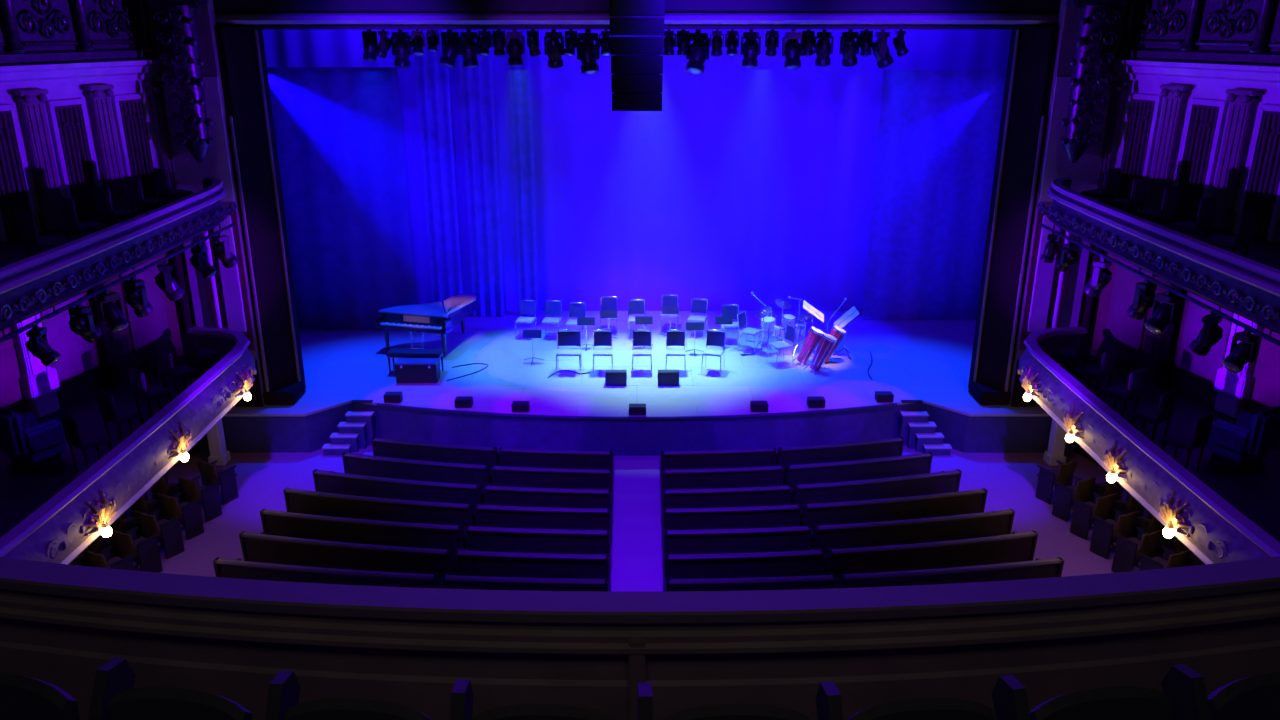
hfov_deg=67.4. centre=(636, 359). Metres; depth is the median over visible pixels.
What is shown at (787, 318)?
snare drum
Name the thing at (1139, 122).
door curtain
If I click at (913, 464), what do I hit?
pew
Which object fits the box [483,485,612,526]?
pew
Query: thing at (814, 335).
drum
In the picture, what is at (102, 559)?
seat
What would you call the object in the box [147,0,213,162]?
speaker
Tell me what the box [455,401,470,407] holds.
grille
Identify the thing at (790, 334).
chair
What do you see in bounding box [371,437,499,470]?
pew
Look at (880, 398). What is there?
grille
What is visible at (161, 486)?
seat
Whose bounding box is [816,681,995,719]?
seat
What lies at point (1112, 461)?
lamp
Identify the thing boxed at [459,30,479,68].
stage light
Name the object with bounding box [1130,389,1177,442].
chair
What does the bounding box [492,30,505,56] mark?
stage light
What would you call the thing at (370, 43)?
stage light
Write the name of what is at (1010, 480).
floor
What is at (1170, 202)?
chair
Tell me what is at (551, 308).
chair
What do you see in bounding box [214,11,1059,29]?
wall
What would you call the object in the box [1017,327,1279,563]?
balcony
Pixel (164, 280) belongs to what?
stage light
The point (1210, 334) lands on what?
stage light
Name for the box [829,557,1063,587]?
pew
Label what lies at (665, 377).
floor monitor
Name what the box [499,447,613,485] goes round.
pew
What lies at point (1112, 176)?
chair
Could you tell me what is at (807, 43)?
stage light
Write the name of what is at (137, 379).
chair
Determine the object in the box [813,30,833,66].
stage light
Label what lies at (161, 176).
chair
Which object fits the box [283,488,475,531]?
pew
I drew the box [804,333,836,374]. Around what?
drum
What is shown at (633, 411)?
grille
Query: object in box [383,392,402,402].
speaker
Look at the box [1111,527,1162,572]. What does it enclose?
seat
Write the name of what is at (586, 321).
music stand
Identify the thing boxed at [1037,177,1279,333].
balcony
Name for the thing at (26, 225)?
chair
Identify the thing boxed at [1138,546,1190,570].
seat
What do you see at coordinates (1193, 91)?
wall
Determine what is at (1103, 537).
seat
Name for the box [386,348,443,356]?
cushion
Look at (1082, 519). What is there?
seat
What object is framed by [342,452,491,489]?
pew
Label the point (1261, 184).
door curtain
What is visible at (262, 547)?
pew
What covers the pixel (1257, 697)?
seat
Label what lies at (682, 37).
stage light
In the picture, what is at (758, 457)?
pew
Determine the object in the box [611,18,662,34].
grille
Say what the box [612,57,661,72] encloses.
speaker
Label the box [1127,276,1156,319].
stage light
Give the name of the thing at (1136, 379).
chair
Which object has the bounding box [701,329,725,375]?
chair
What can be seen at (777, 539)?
pew
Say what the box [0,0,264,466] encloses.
wall
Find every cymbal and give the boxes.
[753,306,772,354]
[771,299,790,353]
[794,313,813,349]
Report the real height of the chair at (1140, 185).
0.890 m
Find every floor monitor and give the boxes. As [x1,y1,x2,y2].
[605,370,626,385]
[657,370,678,385]
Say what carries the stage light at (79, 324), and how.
hanging from the pipe at (98, 291)
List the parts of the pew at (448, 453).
panel, rail, panel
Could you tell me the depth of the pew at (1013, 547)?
13.63 m
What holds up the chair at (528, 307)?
on the stage
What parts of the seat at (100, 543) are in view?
backrest, seat, arm frame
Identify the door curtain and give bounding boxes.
[0,111,30,238]
[54,104,99,222]
[119,99,156,209]
[1117,99,1154,209]
[1174,104,1219,222]
[1243,111,1279,238]
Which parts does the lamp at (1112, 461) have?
globe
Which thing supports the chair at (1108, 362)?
on the balcony at (1233, 512)
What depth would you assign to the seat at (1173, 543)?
14.42 m
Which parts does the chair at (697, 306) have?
seat, frame, backrest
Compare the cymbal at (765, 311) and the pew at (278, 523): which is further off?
the cymbal at (765, 311)
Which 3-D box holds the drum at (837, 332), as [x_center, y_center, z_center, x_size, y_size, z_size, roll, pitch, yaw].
[4.390,-0.343,21.748,0.677,0.870,0.404,0,19,0]
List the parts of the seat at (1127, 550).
arm frame, seat, arm frame, backrest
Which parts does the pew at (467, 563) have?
panel, rail, backrest, panel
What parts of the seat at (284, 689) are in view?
backrest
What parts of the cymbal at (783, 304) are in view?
plate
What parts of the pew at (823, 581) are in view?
panel, rail, backrest, panel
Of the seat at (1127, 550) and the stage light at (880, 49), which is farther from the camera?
the stage light at (880, 49)
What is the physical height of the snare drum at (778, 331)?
0.647 m
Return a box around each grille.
[384,396,399,401]
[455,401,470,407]
[512,406,527,411]
[611,0,662,14]
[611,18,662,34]
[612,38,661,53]
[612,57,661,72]
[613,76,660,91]
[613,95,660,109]
[630,408,644,414]
[752,405,767,411]
[809,401,824,407]
[878,396,892,401]
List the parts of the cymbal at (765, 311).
plate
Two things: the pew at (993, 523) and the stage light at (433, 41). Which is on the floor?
the pew at (993, 523)
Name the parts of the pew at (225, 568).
panel, rail, panel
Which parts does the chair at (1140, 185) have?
seat, backrest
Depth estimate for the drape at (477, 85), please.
24.19 m
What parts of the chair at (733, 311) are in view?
seat, backrest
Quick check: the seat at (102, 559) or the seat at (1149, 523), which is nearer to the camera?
the seat at (102, 559)
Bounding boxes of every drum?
[758,316,777,345]
[769,326,786,355]
[778,314,795,342]
[790,324,804,352]
[793,327,823,366]
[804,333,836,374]
[823,326,846,365]
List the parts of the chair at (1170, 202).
seat, backrest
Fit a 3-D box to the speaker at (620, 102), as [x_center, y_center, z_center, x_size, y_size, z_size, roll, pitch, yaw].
[0.000,-4.098,15.271,0.750,0.240,0.026,0,19,0]
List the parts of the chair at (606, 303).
backrest, frame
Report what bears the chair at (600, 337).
on the stage
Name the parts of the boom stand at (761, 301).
boom arm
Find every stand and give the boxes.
[523,330,543,364]
[577,317,594,349]
[600,310,617,338]
[635,316,652,347]
[662,306,678,333]
[685,322,703,356]
[715,316,732,347]
[751,292,776,343]
[788,296,802,354]
[802,300,823,353]
[824,298,846,351]
[833,306,859,358]
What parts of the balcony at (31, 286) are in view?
rail, rail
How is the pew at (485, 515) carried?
on the floor
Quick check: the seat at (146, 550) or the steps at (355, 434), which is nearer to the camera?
the seat at (146, 550)
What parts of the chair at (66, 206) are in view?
backrest, seat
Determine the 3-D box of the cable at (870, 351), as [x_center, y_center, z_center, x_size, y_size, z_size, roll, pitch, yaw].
[5.277,0.109,21.735,0.110,0.023,1.927,4,20,12]
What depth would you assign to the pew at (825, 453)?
17.72 m
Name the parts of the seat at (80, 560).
seat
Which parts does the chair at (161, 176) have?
backrest, seat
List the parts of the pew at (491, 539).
panel, rail, backrest, panel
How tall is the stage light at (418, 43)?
0.597 m
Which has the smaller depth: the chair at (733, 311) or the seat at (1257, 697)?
the seat at (1257, 697)
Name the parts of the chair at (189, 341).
backrest, leg, seat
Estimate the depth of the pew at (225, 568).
12.70 m
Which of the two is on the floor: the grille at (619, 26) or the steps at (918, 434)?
the steps at (918, 434)
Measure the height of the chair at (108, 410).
0.890 m
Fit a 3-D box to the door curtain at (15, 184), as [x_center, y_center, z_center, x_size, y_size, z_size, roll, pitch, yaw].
[-9.698,-2.845,14.812,0.105,1.900,0.540,6,20,17]
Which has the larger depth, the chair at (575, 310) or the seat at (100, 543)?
the chair at (575, 310)
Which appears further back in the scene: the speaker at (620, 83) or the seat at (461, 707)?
the speaker at (620, 83)
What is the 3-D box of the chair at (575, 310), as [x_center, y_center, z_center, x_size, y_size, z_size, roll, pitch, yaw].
[-1.483,-0.910,23.348,0.454,0.887,0.557,3,19,7]
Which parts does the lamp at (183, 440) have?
globe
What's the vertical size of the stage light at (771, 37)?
0.598 m
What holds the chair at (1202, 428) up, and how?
on the balcony at (1233, 512)
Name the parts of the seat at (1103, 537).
arm frame, seat, arm frame, backrest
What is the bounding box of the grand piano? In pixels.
[375,294,477,356]
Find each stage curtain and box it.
[267,67,415,328]
[863,70,1006,319]
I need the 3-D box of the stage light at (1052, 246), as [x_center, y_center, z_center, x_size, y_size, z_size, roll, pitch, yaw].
[7.192,-1.968,16.686,0.290,0.581,0.272,9,21,24]
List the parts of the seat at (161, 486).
backrest, arm frame, seat, arm frame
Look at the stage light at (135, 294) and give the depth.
13.72 m
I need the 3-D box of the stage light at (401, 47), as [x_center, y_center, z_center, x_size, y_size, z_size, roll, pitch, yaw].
[-4.758,-6.322,19.400,0.396,0.846,0.362,4,20,12]
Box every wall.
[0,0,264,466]
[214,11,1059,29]
[1009,0,1279,466]
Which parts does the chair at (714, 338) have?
seat, frame, backrest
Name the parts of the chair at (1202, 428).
leg, seat, leg, leg, backrest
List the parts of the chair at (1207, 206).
seat, backrest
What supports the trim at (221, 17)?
attached to the wall at (254, 26)
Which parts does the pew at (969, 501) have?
panel, rail, panel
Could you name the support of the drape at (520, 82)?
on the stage
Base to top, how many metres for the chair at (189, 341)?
0.890 m
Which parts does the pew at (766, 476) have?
panel, rail, panel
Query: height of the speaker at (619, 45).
0.240 m
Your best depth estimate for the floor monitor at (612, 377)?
20.46 m
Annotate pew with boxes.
[213,557,448,587]
[239,531,460,580]
[260,509,466,554]
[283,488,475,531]
[312,469,483,508]
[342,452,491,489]
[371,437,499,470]
[441,574,609,590]
[454,549,610,590]
[465,525,611,567]
[474,504,611,540]
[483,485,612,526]
[491,465,612,489]
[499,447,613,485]
[660,447,775,485]
[661,465,783,489]
[661,485,791,526]
[662,504,800,540]
[662,525,811,568]
[663,549,824,590]
[664,574,836,590]
[775,437,903,470]
[783,452,932,489]
[791,469,961,509]
[800,488,987,531]
[810,509,1014,554]
[818,531,1037,580]
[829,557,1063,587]
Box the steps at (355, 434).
[322,400,375,454]
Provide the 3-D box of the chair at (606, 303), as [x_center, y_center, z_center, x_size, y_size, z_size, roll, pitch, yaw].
[-0.698,-1.090,23.862,0.454,0.887,0.557,0,19,0]
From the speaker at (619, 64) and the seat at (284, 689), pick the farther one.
the speaker at (619, 64)
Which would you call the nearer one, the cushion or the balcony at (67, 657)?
the balcony at (67, 657)
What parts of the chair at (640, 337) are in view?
seat, backrest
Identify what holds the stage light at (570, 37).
hanging from the lighting truss
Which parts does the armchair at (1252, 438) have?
armrest, seat, armrest, backrest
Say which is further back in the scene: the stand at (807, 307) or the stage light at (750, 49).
the stand at (807, 307)
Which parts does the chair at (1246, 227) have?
seat, leg, backrest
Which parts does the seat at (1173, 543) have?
arm frame, seat, backrest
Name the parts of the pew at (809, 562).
panel, rail, backrest, panel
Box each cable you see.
[447,363,487,380]
[548,370,589,377]
[868,351,872,379]
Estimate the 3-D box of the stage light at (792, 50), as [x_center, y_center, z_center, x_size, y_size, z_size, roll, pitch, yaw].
[3.147,-6.301,19.388,0.412,0.883,0.463,-2,19,-6]
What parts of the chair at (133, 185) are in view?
backrest, seat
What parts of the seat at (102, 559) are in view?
backrest, arm frame, seat, arm frame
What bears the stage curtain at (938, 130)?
on the stage
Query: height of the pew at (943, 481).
0.855 m
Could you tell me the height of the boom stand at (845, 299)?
1.353 m
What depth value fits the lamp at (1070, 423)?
15.02 m
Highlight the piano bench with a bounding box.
[386,348,443,373]
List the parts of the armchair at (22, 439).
backrest, armrest, seat, armrest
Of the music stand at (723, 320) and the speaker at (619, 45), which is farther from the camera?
the music stand at (723, 320)
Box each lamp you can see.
[83,490,115,536]
[169,421,191,461]
[233,366,252,400]
[1021,366,1041,401]
[1063,404,1083,442]
[1103,440,1127,482]
[1159,490,1190,537]
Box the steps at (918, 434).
[898,400,951,454]
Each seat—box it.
[0,672,79,719]
[69,549,97,565]
[83,530,123,557]
[83,546,135,570]
[89,657,252,719]
[110,512,147,537]
[111,527,162,572]
[130,490,168,519]
[135,509,183,558]
[150,473,183,502]
[157,492,203,539]
[178,476,221,521]
[196,460,238,504]
[265,670,432,719]
[450,679,617,719]
[637,683,808,719]
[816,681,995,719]
[992,675,1171,719]
[1035,460,1077,504]
[1052,476,1095,521]
[1070,492,1116,539]
[1090,473,1123,502]
[1090,509,1138,558]
[1105,490,1143,519]
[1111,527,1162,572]
[1126,512,1164,537]
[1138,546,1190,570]
[1150,530,1190,557]
[1161,664,1279,719]
[1176,549,1204,565]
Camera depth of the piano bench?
21.04 m
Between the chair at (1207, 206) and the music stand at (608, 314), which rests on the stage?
the music stand at (608, 314)
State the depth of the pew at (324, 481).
16.15 m
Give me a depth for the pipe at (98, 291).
12.89 m
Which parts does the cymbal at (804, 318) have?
plate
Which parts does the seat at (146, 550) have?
backrest, arm frame, seat, arm frame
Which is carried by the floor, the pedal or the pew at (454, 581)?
the pew at (454, 581)
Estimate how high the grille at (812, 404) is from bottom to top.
0.140 m
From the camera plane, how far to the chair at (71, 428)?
13.58 m
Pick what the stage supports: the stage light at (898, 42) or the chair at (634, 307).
the chair at (634, 307)
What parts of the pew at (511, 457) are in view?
panel, rail, backrest, panel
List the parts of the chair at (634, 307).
seat, frame, backrest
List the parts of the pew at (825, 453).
panel, rail, panel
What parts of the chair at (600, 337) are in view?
frame, backrest, seat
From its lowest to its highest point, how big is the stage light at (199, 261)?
0.636 m
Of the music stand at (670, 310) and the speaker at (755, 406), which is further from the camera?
the music stand at (670, 310)
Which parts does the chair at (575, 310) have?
seat, frame, backrest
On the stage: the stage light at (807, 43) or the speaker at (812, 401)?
the speaker at (812, 401)
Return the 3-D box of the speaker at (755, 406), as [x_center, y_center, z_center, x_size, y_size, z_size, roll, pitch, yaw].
[2.441,0.928,19.179,0.340,0.170,0.227,0,19,0]
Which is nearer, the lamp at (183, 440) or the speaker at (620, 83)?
the lamp at (183, 440)
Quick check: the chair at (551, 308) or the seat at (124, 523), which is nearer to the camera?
the seat at (124, 523)
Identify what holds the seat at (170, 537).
on the floor
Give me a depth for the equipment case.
20.60 m
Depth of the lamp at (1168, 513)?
12.21 m
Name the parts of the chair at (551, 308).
seat, frame, backrest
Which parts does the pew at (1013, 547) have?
panel, rail, panel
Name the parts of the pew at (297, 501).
panel, rail, panel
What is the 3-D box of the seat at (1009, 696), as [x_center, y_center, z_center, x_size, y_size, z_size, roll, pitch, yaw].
[1.437,1.555,3.427,0.540,1.200,0.520,-3,20,-9]
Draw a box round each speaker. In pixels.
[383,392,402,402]
[454,396,472,407]
[511,401,529,411]
[629,404,645,414]
[750,401,767,411]
[807,396,825,407]
[875,391,893,401]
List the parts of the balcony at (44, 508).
moulding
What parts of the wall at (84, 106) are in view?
door frame, wall panel, door frame, arcade sill, cornice, door frame, wall panel, wall panel, wall panel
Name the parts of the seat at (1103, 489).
arm frame, seat, backrest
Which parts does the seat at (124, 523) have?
backrest, seat, arm frame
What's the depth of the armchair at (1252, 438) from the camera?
13.82 m
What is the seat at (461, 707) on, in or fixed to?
on the floor
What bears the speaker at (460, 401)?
on the stage
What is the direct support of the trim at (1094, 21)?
attached to the wall at (1193, 91)
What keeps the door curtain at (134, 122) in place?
hanging from the wall at (84, 106)
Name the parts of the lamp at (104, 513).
arm, globe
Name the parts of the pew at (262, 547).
panel, rail, panel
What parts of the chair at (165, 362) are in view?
leg, backrest, leg, seat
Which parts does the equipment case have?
lid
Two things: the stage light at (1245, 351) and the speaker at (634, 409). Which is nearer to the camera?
the stage light at (1245, 351)
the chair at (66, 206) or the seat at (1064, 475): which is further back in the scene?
the seat at (1064, 475)
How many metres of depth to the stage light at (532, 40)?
19.29 m
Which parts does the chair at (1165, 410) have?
leg, seat, leg, leg, backrest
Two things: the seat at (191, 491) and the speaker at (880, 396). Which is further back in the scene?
the speaker at (880, 396)
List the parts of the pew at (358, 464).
panel, rail, panel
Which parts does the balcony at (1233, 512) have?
moulding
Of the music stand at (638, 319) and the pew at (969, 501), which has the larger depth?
the music stand at (638, 319)
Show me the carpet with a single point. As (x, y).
(636, 542)
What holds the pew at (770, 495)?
on the floor
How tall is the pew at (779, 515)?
0.879 m
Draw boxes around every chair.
[15,209,69,257]
[56,196,106,238]
[60,413,111,469]
[92,186,139,224]
[96,389,143,442]
[125,176,167,212]
[128,368,171,417]
[153,168,193,201]
[156,349,196,397]
[181,332,219,377]
[515,300,536,339]
[541,300,562,340]
[556,330,581,374]
[565,302,585,342]
[593,330,612,374]
[600,296,617,335]
[628,299,645,339]
[632,330,651,374]
[659,294,678,333]
[665,330,685,374]
[686,298,707,338]
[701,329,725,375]
[721,304,739,345]
[737,310,763,353]
[766,323,796,367]
[1077,349,1117,397]
[1080,168,1120,201]
[1102,368,1145,417]
[1106,176,1148,212]
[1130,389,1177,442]
[1134,186,1181,224]
[1162,413,1213,469]
[1167,196,1217,238]
[1204,209,1258,257]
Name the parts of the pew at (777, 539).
panel, rail, backrest, panel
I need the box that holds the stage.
[199,310,1074,455]
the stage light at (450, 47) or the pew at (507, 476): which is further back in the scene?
the stage light at (450, 47)
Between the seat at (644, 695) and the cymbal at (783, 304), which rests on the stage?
the cymbal at (783, 304)
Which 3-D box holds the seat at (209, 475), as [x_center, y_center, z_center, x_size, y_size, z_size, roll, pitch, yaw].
[-7.563,2.120,17.285,0.520,0.860,0.540,9,21,24]
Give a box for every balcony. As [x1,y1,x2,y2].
[0,177,236,331]
[0,327,256,563]
[0,588,1279,719]
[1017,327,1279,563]
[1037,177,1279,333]
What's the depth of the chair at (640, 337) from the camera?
21.36 m
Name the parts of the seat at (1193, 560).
seat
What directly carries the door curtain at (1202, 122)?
hanging from the wall at (1193, 91)
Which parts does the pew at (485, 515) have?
panel, rail, backrest, panel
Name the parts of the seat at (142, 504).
backrest, arm frame, seat, arm frame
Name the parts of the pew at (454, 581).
panel, rail, backrest, panel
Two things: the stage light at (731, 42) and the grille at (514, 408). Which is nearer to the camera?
the grille at (514, 408)
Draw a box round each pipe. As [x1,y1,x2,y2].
[0,223,235,342]
[1038,223,1279,345]
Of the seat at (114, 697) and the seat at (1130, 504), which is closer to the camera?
the seat at (114, 697)
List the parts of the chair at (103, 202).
backrest, seat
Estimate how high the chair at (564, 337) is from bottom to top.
0.887 m
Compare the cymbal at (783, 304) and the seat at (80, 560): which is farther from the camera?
the cymbal at (783, 304)
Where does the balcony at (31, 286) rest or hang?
attached to the wall at (84, 106)
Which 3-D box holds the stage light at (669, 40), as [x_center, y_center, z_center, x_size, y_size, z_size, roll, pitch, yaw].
[0.645,-6.426,19.364,0.280,0.599,0.242,4,20,11]
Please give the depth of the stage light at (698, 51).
19.29 m
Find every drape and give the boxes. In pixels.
[413,30,462,302]
[457,30,504,316]
[508,30,538,315]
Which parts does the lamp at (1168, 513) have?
globe, arm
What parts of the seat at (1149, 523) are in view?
arm frame, seat, backrest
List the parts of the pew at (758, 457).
panel, backrest, rail, panel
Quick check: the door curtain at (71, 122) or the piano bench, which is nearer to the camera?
the door curtain at (71, 122)
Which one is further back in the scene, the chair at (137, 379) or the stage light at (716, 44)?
the stage light at (716, 44)
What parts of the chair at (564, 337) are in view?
seat, frame, backrest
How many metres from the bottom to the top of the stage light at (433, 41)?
0.526 m
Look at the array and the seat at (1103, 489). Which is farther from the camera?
the seat at (1103, 489)
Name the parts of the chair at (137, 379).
leg, backrest, leg, seat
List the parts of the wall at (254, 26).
moulding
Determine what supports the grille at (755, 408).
attached to the speaker at (755, 406)
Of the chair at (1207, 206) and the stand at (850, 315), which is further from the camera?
the stand at (850, 315)
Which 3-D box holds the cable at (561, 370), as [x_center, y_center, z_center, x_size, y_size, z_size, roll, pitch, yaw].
[-1.544,0.281,21.246,0.966,0.023,0.340,-6,20,-17]
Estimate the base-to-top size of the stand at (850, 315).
1.163 m
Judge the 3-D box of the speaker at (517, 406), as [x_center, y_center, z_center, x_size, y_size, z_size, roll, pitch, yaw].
[-2.322,0.933,19.165,0.340,0.170,0.227,0,19,0]
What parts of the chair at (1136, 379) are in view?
seat, leg, backrest, leg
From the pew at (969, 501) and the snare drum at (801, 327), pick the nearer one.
the pew at (969, 501)
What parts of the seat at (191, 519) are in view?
backrest, arm frame, seat, arm frame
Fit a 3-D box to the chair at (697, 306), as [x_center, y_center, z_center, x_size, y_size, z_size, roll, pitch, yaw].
[1.494,-1.029,23.687,0.454,0.887,0.557,5,20,13]
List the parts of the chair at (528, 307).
seat, frame, backrest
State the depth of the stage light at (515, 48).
19.32 m
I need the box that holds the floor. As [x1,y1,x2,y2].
[81,446,1192,590]
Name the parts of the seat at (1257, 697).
backrest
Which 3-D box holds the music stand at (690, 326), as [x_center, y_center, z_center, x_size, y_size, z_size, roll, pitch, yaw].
[1.351,-0.488,22.341,0.462,0.753,0.408,-1,19,-2]
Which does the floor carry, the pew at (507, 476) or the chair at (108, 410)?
the pew at (507, 476)
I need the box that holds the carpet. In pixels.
[612,460,661,591]
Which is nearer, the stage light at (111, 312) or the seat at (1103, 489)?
the stage light at (111, 312)
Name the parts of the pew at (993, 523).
panel, rail, panel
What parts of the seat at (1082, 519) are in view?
arm frame, seat, arm frame, backrest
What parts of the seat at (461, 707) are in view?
backrest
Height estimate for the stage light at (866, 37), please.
0.599 m
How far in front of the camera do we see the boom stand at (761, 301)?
23.01 m
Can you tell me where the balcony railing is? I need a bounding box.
[0,556,1279,719]
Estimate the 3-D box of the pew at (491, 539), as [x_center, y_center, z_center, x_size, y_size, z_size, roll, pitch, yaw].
[-1.454,2.836,14.489,2.139,0.880,0.572,1,19,3]
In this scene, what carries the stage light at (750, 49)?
hanging from the lighting truss
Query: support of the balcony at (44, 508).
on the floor
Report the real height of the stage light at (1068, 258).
0.570 m
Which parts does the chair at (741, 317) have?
backrest, frame, seat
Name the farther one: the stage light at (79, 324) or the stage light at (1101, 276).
the stage light at (1101, 276)
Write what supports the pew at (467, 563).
on the floor
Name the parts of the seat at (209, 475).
backrest, arm frame, seat, arm frame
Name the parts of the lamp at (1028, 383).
globe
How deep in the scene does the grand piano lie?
22.34 m
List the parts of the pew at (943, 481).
panel, rail, panel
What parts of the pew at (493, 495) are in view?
panel, backrest, rail, panel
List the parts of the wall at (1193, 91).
wall panel, wall panel, wall panel, door frame, cornice, arcade sill, door frame, wall panel, door frame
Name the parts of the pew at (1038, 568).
panel, rail, panel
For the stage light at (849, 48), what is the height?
0.812 m
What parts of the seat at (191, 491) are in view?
backrest, arm frame, seat, arm frame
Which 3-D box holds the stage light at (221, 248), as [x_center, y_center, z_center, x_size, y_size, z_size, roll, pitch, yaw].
[-7.183,-1.931,16.711,0.322,0.680,0.416,15,24,36]
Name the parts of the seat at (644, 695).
backrest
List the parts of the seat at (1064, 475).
arm frame, seat, arm frame, backrest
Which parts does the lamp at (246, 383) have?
globe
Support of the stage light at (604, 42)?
hanging from the lighting truss
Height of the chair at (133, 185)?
0.890 m
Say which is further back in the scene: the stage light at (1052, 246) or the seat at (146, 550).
the stage light at (1052, 246)
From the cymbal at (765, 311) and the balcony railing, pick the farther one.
the cymbal at (765, 311)
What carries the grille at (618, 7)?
attached to the array
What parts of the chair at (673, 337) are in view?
frame, backrest, seat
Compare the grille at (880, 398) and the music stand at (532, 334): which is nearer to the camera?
the grille at (880, 398)
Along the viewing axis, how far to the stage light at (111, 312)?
13.04 m
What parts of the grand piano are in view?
leg, lid, leg, leg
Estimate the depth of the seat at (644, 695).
3.03 m
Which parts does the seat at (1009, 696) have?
backrest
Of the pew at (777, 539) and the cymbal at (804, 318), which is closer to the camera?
the pew at (777, 539)
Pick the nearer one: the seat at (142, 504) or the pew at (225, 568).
the pew at (225, 568)
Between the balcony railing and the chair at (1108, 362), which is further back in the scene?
the chair at (1108, 362)
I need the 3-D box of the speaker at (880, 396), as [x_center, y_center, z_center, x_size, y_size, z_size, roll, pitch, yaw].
[5.066,0.756,19.672,0.340,0.170,0.227,0,19,0]
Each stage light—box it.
[25,322,60,366]
[68,300,101,342]
[95,286,128,332]
[123,273,152,316]
[154,258,184,300]
[189,241,216,278]
[212,230,237,267]
[362,30,377,61]
[375,30,391,57]
[390,30,411,68]
[410,30,425,56]
[426,30,439,52]
[439,30,459,68]
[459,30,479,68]
[478,30,491,56]
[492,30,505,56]
[505,30,524,66]
[526,30,540,56]
[544,30,563,68]
[563,30,577,56]
[577,30,599,75]
[599,30,612,56]
[662,30,675,56]
[676,30,689,56]
[685,30,709,75]
[710,30,723,56]
[725,30,738,56]
[740,30,760,68]
[765,30,778,56]
[782,30,802,70]
[801,30,814,56]
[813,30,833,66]
[839,30,859,66]
[859,30,872,56]
[871,30,893,68]
[892,30,908,56]
[1040,230,1059,262]
[1055,240,1078,271]
[1083,254,1111,297]
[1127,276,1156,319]
[1144,287,1179,334]
[1189,309,1222,355]
[1222,326,1258,372]
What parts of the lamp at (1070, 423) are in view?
globe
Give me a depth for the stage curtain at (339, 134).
23.15 m
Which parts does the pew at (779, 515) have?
panel, rail, backrest, panel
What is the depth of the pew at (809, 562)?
13.35 m
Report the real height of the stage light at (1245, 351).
0.563 m
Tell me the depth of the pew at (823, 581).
12.46 m
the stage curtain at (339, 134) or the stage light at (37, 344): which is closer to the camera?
the stage light at (37, 344)
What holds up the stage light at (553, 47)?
hanging from the lighting truss
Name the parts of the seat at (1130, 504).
arm frame, seat, arm frame, backrest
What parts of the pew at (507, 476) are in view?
panel, rail, panel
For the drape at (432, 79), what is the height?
8.990 m
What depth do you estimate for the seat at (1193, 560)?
13.76 m
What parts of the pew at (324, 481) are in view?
panel, rail, panel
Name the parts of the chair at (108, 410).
backrest, leg, leg, seat, leg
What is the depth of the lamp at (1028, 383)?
16.65 m
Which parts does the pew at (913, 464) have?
panel, rail, panel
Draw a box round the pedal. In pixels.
[740,348,755,355]
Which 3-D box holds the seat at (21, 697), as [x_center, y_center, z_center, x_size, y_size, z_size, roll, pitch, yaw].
[-2.071,1.527,3.506,0.540,1.200,0.520,5,20,13]
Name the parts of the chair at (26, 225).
leg, backrest, seat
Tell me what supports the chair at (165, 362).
on the balcony at (44, 508)
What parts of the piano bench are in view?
leg, leg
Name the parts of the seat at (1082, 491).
arm frame, seat, arm frame, backrest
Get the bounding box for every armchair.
[0,407,65,467]
[1208,405,1279,467]
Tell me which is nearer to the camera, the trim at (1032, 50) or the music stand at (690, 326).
the trim at (1032, 50)
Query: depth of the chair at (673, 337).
21.36 m
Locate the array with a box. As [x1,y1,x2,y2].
[609,0,664,110]
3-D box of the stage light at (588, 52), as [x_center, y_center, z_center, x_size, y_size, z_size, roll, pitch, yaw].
[-0.980,-6.258,19.407,0.462,0.989,0.500,-10,22,-27]
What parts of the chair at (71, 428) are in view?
backrest, leg, leg, seat, leg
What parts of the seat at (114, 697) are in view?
backrest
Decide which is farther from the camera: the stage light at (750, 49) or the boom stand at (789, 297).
the boom stand at (789, 297)
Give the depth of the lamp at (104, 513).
12.22 m
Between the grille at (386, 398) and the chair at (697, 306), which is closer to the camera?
the grille at (386, 398)
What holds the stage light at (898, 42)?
hanging from the lighting truss
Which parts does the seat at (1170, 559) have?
arm frame, seat, arm frame, backrest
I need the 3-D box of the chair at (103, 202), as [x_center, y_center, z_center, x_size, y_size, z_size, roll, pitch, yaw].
[-7.874,-2.209,14.583,0.440,0.890,0.435,13,23,32]
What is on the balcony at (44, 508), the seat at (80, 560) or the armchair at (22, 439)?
the armchair at (22, 439)
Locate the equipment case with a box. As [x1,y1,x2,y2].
[394,358,439,382]
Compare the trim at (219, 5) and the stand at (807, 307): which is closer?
the trim at (219, 5)
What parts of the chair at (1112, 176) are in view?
seat, backrest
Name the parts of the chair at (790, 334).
seat, frame, backrest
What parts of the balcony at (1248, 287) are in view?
rail, rail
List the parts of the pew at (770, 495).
panel, rail, backrest, panel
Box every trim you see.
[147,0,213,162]
[213,0,1060,10]
[214,27,305,404]
[215,12,1058,23]
[968,27,1059,404]
[1060,0,1126,162]
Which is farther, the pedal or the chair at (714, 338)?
the pedal
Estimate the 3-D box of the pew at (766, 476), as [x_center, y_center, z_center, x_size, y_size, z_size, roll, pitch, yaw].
[1.476,2.215,16.961,2.122,0.866,0.578,-1,19,-4]
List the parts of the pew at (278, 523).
panel, rail, panel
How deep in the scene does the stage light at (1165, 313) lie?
13.01 m
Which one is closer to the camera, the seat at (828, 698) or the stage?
the seat at (828, 698)
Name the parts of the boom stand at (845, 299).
boom arm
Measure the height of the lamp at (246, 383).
0.592 m
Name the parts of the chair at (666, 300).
seat, backrest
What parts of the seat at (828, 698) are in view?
backrest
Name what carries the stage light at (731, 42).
hanging from the lighting truss
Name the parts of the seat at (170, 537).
backrest, arm frame, seat, arm frame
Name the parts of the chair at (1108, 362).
seat, leg, backrest, leg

